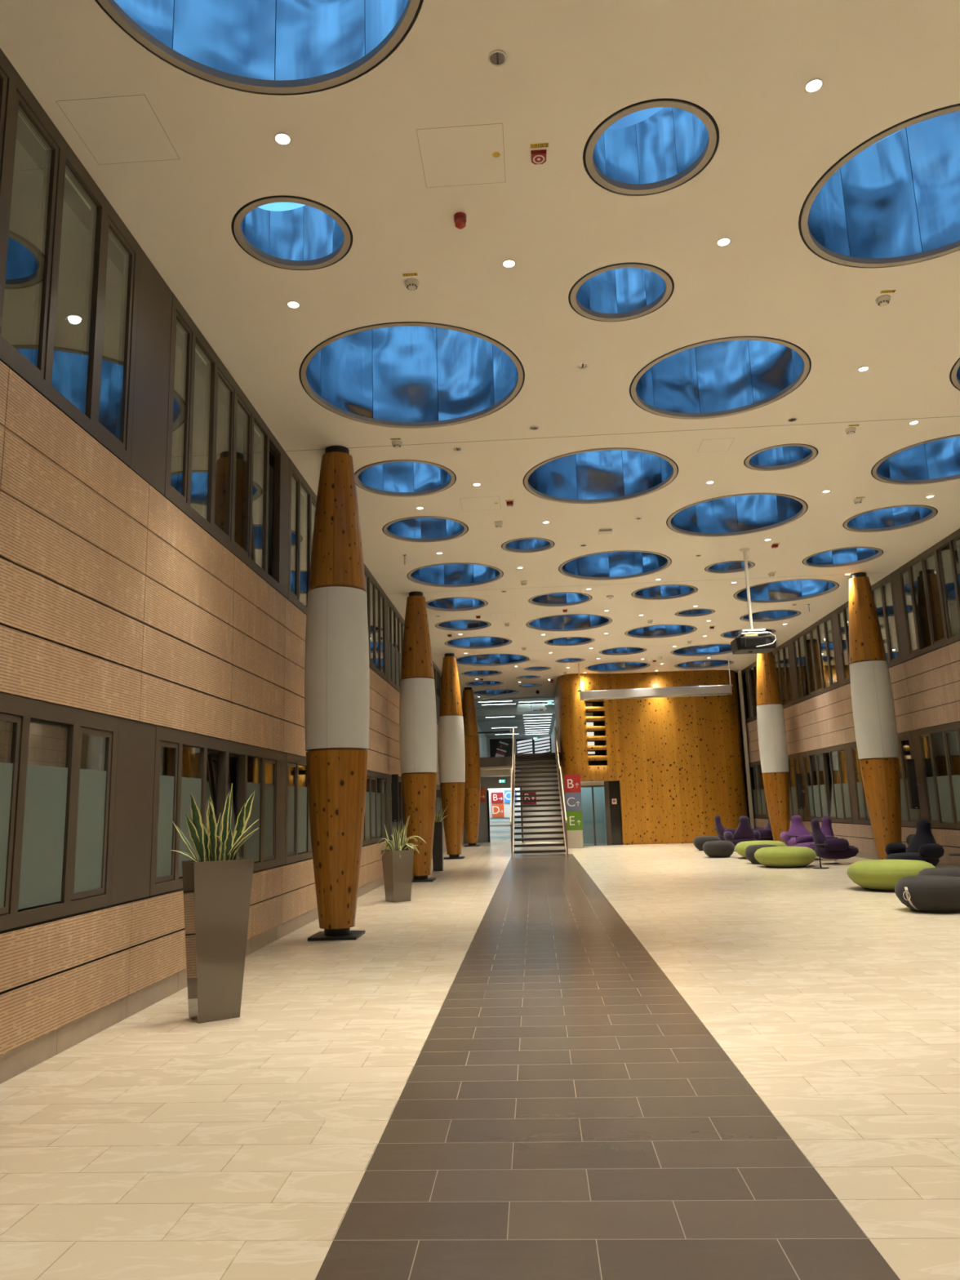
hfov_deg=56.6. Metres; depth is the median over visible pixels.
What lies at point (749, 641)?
vent grille
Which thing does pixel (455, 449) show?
recessed light
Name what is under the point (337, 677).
column
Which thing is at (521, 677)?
skylight
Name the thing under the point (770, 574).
smoke detector
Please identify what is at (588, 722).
window
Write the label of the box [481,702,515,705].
recessed light
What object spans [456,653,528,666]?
skylight
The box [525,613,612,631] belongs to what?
skylight
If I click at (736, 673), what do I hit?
wall
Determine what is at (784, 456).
skylight
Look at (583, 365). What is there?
recessed light
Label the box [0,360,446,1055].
wall
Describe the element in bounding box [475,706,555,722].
beams
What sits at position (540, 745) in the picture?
window
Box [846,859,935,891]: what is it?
pouf
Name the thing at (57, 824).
window
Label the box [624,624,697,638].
skylight
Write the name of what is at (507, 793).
direction sign
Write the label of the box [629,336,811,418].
skylight
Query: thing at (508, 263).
recessed light
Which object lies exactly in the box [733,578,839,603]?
skylight
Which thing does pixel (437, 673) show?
window
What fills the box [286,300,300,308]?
recessed light
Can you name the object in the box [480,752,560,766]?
floor
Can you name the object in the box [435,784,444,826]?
window
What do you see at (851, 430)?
smoke detector
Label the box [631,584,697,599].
skylight
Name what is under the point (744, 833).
lounge chair
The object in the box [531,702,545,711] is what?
sign
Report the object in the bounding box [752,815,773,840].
lounge chair
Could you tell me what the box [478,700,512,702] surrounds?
recessed light
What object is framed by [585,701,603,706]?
window
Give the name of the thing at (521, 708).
hanging sign
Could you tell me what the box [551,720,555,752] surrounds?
wall
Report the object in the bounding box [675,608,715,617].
skylight
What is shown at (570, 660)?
skylight
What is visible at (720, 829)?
lounge chair
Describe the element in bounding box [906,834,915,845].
glass vase
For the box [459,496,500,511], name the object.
access hatch
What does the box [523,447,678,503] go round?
skylight
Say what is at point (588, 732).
window
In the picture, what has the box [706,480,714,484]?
recessed light
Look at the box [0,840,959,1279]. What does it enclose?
floor
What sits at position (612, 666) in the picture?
skylight
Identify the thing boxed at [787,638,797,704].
window
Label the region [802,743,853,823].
window
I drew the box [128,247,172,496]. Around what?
wall panel
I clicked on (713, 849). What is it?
pouf
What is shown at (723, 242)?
recessed light
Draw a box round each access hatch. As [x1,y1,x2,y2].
[56,94,180,164]
[416,123,505,187]
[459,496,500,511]
[697,437,734,452]
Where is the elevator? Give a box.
[576,781,622,845]
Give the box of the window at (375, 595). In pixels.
[363,562,386,680]
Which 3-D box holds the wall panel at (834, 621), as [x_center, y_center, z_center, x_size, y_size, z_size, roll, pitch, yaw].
[9.287,0.205,23.059,0.082,1.980,0.368,-2,-11,3]
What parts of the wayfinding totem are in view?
panel, panel, panel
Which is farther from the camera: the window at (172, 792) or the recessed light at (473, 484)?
the recessed light at (473, 484)
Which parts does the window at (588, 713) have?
lit panel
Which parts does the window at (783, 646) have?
sash, sash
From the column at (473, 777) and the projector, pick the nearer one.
the projector
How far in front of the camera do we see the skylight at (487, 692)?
38.81 m
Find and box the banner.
[493,738,509,756]
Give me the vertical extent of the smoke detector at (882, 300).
0.060 m
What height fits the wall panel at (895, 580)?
1.980 m
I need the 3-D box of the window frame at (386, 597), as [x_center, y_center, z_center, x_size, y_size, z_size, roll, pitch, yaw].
[-2.127,-0.046,19.912,0.082,1.980,0.358,-2,-11,3]
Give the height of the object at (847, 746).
1.991 m
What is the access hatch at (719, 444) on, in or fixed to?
attached to the ceiling at (353, 150)
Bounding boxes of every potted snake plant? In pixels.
[169,782,258,1023]
[377,816,426,902]
[432,807,447,871]
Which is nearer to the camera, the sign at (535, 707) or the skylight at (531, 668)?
the skylight at (531, 668)
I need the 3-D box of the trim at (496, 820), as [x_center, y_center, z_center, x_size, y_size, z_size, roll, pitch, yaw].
[1.181,8.545,40.413,1.500,0.780,0.020,-2,-11,3]
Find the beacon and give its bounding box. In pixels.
[453,212,466,229]
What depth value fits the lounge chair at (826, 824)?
21.84 m
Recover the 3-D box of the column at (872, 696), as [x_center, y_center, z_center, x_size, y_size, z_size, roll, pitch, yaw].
[8.369,1.637,18.927,0.818,6.265,0.818,-2,-11,0]
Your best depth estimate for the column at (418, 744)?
19.13 m
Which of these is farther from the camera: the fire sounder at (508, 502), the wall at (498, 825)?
the wall at (498, 825)
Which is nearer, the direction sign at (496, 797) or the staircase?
the staircase
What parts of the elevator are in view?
sill, door frame, dark panel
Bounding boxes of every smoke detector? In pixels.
[390,438,402,448]
[402,272,419,290]
[494,520,502,528]
[520,580,527,585]
[768,571,776,576]
[844,424,859,434]
[853,497,864,504]
[875,289,896,306]
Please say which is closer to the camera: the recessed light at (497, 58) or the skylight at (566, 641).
the recessed light at (497, 58)
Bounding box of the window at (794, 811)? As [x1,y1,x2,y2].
[787,753,804,820]
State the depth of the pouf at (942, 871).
12.78 m
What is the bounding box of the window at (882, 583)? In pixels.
[835,573,902,684]
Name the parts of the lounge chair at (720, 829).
backrest, seat, armrest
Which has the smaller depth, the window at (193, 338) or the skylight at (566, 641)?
the window at (193, 338)
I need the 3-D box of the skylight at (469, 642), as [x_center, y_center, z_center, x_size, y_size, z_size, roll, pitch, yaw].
[-0.073,-0.697,26.484,1.998,1.601,1.998,-2,-11,3]
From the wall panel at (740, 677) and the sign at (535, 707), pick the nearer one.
the wall panel at (740, 677)
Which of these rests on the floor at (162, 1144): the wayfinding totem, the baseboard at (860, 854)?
the wayfinding totem
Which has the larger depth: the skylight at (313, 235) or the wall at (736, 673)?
the wall at (736, 673)
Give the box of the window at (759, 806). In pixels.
[748,760,768,818]
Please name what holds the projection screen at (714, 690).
hanging from the ceiling at (353, 150)
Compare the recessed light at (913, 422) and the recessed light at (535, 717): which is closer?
the recessed light at (913, 422)
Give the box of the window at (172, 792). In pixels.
[149,725,278,896]
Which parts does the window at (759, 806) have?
sash, sash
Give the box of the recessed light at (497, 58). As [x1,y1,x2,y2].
[487,49,507,66]
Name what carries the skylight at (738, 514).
hanging from the ceiling at (353, 150)
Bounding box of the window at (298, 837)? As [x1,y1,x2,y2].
[285,752,312,863]
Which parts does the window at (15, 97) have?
sash, sash, sash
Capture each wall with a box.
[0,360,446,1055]
[462,771,520,843]
[477,724,487,757]
[487,735,551,757]
[488,787,521,840]
[520,768,561,842]
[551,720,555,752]
[554,670,747,846]
[735,672,755,825]
[745,640,959,865]
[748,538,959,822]
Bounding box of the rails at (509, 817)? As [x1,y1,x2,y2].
[489,817,521,826]
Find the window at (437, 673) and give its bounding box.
[432,661,441,724]
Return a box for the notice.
[612,798,617,804]
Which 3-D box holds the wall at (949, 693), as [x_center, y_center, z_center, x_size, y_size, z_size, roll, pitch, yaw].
[8.961,1.580,13.725,0.350,4.128,40.600,-2,-11,3]
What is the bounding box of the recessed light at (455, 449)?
[452,447,462,451]
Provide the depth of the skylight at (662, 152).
7.03 m
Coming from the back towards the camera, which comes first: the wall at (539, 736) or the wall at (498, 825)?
the wall at (539, 736)
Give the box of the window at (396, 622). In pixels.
[387,597,404,693]
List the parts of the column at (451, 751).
post, plate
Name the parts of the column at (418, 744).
post, plate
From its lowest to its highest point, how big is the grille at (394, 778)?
0.950 m
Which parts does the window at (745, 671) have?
sash, sash, sash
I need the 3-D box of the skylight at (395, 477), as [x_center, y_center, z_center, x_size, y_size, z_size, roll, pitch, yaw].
[-1.124,-2.958,13.222,1.518,1.222,1.518,-2,-11,3]
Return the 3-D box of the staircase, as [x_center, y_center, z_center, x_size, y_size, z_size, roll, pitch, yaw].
[1.942,4.923,30.589,1.706,4.475,7.310,-2,-11,3]
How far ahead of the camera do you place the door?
61.55 m
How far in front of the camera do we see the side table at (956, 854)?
15.49 m
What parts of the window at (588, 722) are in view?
lit panel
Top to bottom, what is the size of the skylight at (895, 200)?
1.601 m
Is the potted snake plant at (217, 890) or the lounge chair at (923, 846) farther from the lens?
the lounge chair at (923, 846)
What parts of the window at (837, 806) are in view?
sash, sash, sash, sash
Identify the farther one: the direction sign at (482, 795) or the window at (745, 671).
the direction sign at (482, 795)
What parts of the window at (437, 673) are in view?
pane, sash, pane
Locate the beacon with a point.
(460, 218)
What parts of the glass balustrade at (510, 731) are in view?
rail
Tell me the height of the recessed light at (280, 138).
0.008 m
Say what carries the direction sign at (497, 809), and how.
attached to the wall at (498, 825)
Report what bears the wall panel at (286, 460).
attached to the wall at (32, 667)
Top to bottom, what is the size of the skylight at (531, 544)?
0.811 m
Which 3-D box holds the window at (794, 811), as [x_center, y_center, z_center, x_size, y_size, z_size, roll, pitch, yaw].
[9.759,4.707,28.405,0.090,1.991,3.650,-2,-11,3]
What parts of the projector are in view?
panel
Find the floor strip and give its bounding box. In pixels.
[315,853,900,1279]
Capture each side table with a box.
[788,835,799,844]
[808,844,828,868]
[948,853,959,856]
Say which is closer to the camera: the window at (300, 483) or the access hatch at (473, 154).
the access hatch at (473, 154)
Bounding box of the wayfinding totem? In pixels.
[564,773,583,848]
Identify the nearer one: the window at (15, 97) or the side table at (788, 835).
the window at (15, 97)
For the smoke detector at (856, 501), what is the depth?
14.56 m
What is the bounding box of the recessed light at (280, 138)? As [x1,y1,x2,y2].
[273,132,291,145]
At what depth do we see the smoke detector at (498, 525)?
15.26 m
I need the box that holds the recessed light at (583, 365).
[577,362,588,368]
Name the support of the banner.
on the floor at (493, 761)
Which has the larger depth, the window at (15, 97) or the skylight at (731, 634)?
the skylight at (731, 634)
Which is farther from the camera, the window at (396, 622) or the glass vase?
the window at (396, 622)
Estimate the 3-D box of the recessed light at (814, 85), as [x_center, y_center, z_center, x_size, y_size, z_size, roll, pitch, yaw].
[2.274,-3.776,6.073,0.128,0.008,0.128,-2,-11,3]
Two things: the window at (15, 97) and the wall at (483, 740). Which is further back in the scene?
the wall at (483, 740)
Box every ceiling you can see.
[0,0,959,698]
[461,695,555,737]
[480,764,555,777]
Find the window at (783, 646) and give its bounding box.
[772,640,794,708]
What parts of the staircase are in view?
handrail, guard panel, handrail, guard panel, handrail, guard panel, handrail, guard panel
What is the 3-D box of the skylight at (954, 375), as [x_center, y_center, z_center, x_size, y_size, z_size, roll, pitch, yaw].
[6.419,-4.048,10.056,2.198,1.759,2.198,-2,-11,3]
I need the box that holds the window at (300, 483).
[287,458,316,615]
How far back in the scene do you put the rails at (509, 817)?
40.45 m
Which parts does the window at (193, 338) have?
sash, sash, sash, sash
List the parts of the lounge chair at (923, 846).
armrest, seat, backrest, armrest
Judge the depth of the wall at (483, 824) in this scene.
38.62 m
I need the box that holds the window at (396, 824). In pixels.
[389,774,405,839]
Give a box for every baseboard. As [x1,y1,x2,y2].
[0,847,446,1084]
[855,851,959,867]
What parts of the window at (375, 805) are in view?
pane, sash, pane, sash, pane, pane, sash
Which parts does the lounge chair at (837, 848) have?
backrest, armrest, seat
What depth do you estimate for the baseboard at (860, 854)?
21.19 m
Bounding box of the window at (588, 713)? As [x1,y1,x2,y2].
[586,711,604,715]
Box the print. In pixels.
[496,744,505,755]
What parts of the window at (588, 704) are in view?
lit panel, panel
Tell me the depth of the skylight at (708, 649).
29.80 m
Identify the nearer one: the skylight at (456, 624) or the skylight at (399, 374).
the skylight at (399, 374)
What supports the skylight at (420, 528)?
hanging from the ceiling at (353, 150)
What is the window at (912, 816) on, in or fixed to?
in the wall at (949, 693)
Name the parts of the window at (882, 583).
sash, sash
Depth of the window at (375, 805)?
17.73 m
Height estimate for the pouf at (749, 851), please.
0.430 m
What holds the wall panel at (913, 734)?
attached to the wall at (949, 693)
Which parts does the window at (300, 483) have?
sash, sash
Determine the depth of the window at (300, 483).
12.57 m
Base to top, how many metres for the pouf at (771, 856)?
0.430 m
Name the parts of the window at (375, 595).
pane, sash, pane, sash, pane, pane, sash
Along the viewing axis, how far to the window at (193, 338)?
9.61 m
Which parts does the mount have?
plate, plate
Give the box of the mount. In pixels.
[737,548,768,637]
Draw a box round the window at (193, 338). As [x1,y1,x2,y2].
[164,292,282,592]
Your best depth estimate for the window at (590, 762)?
33.05 m
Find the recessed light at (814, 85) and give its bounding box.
[804,77,823,93]
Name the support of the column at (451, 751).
on the floor at (162, 1144)
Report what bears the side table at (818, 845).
on the floor at (162, 1144)
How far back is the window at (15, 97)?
6.26 m
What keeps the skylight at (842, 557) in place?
hanging from the ceiling at (353, 150)
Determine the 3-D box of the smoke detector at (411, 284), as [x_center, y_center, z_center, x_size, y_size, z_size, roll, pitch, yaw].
[-0.629,-3.272,8.167,0.136,0.060,0.213,-2,-11,3]
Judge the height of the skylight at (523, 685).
0.763 m
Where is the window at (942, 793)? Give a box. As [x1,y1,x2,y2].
[917,720,959,829]
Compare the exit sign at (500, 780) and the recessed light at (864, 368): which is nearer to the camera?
the recessed light at (864, 368)
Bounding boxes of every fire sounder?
[505,499,513,506]
[529,142,548,164]
[771,542,780,548]
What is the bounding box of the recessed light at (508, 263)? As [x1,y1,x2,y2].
[502,258,515,267]
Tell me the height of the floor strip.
0.100 m
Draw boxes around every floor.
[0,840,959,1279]
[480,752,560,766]
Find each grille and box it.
[391,775,397,820]
[746,637,766,645]
[796,774,803,807]
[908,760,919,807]
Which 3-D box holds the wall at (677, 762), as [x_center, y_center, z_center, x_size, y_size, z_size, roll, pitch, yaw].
[6.567,4.805,35.554,6.770,6.266,6.469,-2,-11,3]
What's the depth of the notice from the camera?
32.70 m
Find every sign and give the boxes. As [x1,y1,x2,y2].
[480,787,485,802]
[491,792,503,803]
[491,803,503,817]
[498,779,505,782]
[504,790,516,802]
[516,702,530,711]
[522,791,536,804]
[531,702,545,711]
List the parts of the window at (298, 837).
sash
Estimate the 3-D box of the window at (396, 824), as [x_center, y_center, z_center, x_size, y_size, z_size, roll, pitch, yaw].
[-1.985,3.970,21.206,0.262,1.388,3.650,-2,-11,3]
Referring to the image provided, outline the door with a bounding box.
[489,737,512,757]
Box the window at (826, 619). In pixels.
[791,612,839,702]
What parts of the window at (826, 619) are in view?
sash, sash, sash, sash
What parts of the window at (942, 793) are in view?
sash, sash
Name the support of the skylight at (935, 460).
hanging from the ceiling at (353, 150)
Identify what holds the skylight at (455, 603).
hanging from the ceiling at (353, 150)
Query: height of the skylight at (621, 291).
0.811 m
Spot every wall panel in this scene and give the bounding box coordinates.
[110,717,155,905]
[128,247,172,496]
[280,448,289,599]
[737,669,754,829]
[831,608,844,686]
[891,568,909,662]
[910,729,928,820]
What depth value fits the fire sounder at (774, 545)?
17.02 m
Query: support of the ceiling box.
attached to the ceiling at (353, 150)
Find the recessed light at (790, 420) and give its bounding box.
[786,417,797,422]
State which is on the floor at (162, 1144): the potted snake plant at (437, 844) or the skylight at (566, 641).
the potted snake plant at (437, 844)
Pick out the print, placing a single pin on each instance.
(500, 749)
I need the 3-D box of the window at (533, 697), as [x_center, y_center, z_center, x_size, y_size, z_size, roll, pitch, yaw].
[1.355,3.420,39.530,4.450,1.715,0.060,-2,-11,3]
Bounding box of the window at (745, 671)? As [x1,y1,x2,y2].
[741,661,757,723]
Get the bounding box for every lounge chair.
[714,815,736,840]
[723,815,760,851]
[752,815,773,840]
[780,814,812,846]
[794,816,834,860]
[810,817,858,864]
[884,819,944,866]
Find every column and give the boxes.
[304,445,369,941]
[399,591,437,882]
[438,653,465,858]
[462,687,480,846]
[756,651,790,845]
[848,572,901,859]
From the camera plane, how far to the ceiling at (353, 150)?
8.01 m
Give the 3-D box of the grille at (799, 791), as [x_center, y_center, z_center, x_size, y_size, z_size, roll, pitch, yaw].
[9.432,4.452,26.284,0.110,0.960,0.007,-2,-11,3]
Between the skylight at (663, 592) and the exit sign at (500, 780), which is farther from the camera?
the exit sign at (500, 780)
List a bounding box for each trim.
[486,787,523,842]
[489,819,521,837]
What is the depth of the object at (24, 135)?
7.22 m
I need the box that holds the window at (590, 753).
[587,750,605,755]
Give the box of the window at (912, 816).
[849,730,919,826]
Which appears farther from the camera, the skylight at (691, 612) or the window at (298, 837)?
the skylight at (691, 612)
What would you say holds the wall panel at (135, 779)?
attached to the wall at (32, 667)
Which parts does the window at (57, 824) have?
sash, sash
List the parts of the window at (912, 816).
sash, sash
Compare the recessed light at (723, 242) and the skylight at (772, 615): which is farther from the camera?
the skylight at (772, 615)
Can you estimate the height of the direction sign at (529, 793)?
0.520 m
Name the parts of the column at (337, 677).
plate, post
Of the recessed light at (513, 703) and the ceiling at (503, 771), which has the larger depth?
the recessed light at (513, 703)
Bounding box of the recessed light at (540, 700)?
[518,700,553,702]
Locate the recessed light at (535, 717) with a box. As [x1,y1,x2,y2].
[523,716,551,718]
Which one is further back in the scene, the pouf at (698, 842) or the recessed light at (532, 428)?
the pouf at (698, 842)
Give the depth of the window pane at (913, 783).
18.39 m
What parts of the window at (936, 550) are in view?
sash, sash, sash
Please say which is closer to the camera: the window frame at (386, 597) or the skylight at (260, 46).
the skylight at (260, 46)
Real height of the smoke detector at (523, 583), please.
0.060 m
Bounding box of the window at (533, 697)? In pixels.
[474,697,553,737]
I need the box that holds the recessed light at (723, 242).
[715,236,731,246]
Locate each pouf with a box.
[693,835,720,850]
[702,840,734,857]
[734,840,786,858]
[744,844,777,864]
[754,846,816,867]
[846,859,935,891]
[894,875,959,913]
[916,866,959,876]
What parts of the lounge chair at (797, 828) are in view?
armrest, seat, backrest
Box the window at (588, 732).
[586,730,604,735]
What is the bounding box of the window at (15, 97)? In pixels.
[0,48,140,466]
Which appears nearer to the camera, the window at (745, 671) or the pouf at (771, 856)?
the pouf at (771, 856)
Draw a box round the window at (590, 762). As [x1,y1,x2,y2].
[588,760,606,765]
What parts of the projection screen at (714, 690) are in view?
hanging rod, hanging rod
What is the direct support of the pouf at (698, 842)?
on the floor at (162, 1144)
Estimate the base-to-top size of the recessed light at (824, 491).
0.008 m
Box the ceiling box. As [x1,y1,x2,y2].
[598,528,612,534]
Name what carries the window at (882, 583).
in the wall at (949, 693)
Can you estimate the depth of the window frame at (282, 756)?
11.15 m
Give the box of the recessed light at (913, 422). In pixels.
[908,420,919,424]
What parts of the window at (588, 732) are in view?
lit panel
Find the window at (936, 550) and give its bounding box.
[897,528,959,659]
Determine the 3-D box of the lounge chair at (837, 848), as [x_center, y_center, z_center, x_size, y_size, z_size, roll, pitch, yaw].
[8.079,4.572,20.303,0.962,1.022,1.044,-4,-11,10]
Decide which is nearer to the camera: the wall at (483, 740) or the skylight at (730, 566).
the skylight at (730, 566)
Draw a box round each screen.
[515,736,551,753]
[577,657,733,700]
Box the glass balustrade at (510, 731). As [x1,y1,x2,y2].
[478,728,511,733]
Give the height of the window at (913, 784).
1.020 m
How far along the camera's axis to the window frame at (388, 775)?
19.22 m
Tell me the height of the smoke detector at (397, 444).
0.060 m
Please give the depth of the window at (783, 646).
27.93 m
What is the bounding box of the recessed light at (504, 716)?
[485,715,515,717]
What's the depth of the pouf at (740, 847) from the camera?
22.70 m
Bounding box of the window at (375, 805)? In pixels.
[362,769,386,845]
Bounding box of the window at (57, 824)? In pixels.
[0,692,119,931]
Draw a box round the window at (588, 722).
[586,720,604,725]
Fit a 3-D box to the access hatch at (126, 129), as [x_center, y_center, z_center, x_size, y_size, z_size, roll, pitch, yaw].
[-2.540,-3.595,6.300,0.615,0.001,0.610,-2,-11,3]
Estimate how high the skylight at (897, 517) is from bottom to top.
1.230 m
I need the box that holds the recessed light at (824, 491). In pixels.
[822,489,830,493]
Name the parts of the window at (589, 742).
lit panel, panel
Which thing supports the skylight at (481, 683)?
hanging from the ceiling at (353, 150)
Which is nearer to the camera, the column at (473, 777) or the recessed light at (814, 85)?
the recessed light at (814, 85)
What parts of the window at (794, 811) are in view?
sash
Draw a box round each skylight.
[94,0,423,94]
[231,195,352,270]
[298,321,524,427]
[354,459,456,497]
[382,515,468,542]
[407,562,503,587]
[425,596,488,611]
[435,619,491,631]
[444,636,511,648]
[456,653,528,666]
[461,670,502,676]
[466,680,503,686]
[473,689,518,695]
[501,537,554,552]
[515,675,540,679]
[519,684,541,687]
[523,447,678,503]
[524,666,551,671]
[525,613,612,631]
[528,591,592,606]
[544,636,595,645]
[555,657,584,662]
[558,550,671,580]
[568,262,674,321]
[582,97,719,195]
[585,662,649,671]
[599,647,646,655]
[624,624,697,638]
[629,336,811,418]
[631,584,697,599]
[666,493,808,537]
[670,644,732,656]
[674,659,733,668]
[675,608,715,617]
[704,560,755,573]
[720,628,775,638]
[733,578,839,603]
[739,609,800,622]
[743,443,817,471]
[798,103,959,267]
[802,546,883,567]
[842,504,937,532]
[871,434,959,484]
[949,357,959,390]
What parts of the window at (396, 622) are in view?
pane, sash, pane, pane, sash, sash, pane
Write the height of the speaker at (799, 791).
1.020 m
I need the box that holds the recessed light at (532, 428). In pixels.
[528,426,538,430]
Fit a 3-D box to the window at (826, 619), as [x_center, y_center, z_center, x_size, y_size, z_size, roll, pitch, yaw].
[9.411,0.572,25.036,0.090,1.980,3.650,-2,-11,3]
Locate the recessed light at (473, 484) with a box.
[472,483,480,486]
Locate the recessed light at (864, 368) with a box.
[857,365,869,371]
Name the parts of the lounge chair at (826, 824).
seat, armrest, backrest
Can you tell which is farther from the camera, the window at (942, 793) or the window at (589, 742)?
the window at (589, 742)
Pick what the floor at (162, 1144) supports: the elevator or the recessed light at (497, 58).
the elevator
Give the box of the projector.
[730,631,776,654]
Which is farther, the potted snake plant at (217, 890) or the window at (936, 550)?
the window at (936, 550)
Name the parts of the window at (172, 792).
sash, sash, sash, sash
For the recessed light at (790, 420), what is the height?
0.008 m
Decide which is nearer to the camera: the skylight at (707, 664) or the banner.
the skylight at (707, 664)
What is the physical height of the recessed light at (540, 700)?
0.026 m
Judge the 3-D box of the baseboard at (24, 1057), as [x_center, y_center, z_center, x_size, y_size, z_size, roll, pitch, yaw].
[-2.347,4.341,15.082,0.338,0.160,42.896,-2,-11,3]
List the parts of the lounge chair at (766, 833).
armrest, seat, backrest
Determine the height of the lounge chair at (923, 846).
1.022 m
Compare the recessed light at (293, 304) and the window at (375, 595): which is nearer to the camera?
the recessed light at (293, 304)
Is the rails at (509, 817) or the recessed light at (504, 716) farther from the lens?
the recessed light at (504, 716)
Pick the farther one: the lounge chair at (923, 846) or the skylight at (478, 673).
the skylight at (478, 673)
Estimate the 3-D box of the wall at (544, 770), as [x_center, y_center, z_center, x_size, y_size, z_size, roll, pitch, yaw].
[2.608,6.927,37.324,1.730,2.980,0.100,-2,-11,3]
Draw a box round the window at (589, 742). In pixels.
[586,740,605,746]
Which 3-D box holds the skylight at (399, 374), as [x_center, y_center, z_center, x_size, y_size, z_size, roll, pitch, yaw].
[-0.789,-3.925,10.304,2.538,2.027,2.538,-2,-11,3]
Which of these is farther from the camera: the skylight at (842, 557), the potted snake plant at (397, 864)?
the skylight at (842, 557)
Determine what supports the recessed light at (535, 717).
in the ceiling at (522, 725)
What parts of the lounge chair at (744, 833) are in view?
armrest, seat, backrest, armrest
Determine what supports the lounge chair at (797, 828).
on the floor at (162, 1144)
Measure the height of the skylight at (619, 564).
1.838 m
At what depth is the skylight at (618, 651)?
29.15 m
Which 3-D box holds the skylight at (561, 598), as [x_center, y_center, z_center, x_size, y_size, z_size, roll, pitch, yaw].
[1.881,-1.548,21.202,1.508,1.214,1.508,-2,-11,3]
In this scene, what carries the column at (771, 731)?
on the floor at (162, 1144)
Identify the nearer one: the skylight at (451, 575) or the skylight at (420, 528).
the skylight at (420, 528)
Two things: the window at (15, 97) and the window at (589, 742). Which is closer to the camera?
the window at (15, 97)
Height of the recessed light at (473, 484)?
0.008 m
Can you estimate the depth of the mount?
17.07 m
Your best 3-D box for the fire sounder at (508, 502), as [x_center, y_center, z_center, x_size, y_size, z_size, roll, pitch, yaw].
[0.474,-2.177,14.199,0.136,0.053,0.175,-2,-11,3]
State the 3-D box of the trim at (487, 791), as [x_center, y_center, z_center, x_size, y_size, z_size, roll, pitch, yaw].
[1.075,7.425,37.892,1.968,2.300,0.154,-11,-14,42]
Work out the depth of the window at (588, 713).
33.37 m
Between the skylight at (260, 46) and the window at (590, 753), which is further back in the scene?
the window at (590, 753)
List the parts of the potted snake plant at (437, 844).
pot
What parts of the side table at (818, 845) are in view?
stem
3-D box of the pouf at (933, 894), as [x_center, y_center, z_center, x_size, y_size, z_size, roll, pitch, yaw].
[5.958,3.321,11.682,0.950,0.430,0.950,-2,-11,3]
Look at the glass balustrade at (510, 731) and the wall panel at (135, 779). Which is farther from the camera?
the glass balustrade at (510, 731)
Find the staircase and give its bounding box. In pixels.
[510,726,568,857]
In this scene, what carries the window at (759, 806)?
in the wall at (949, 693)

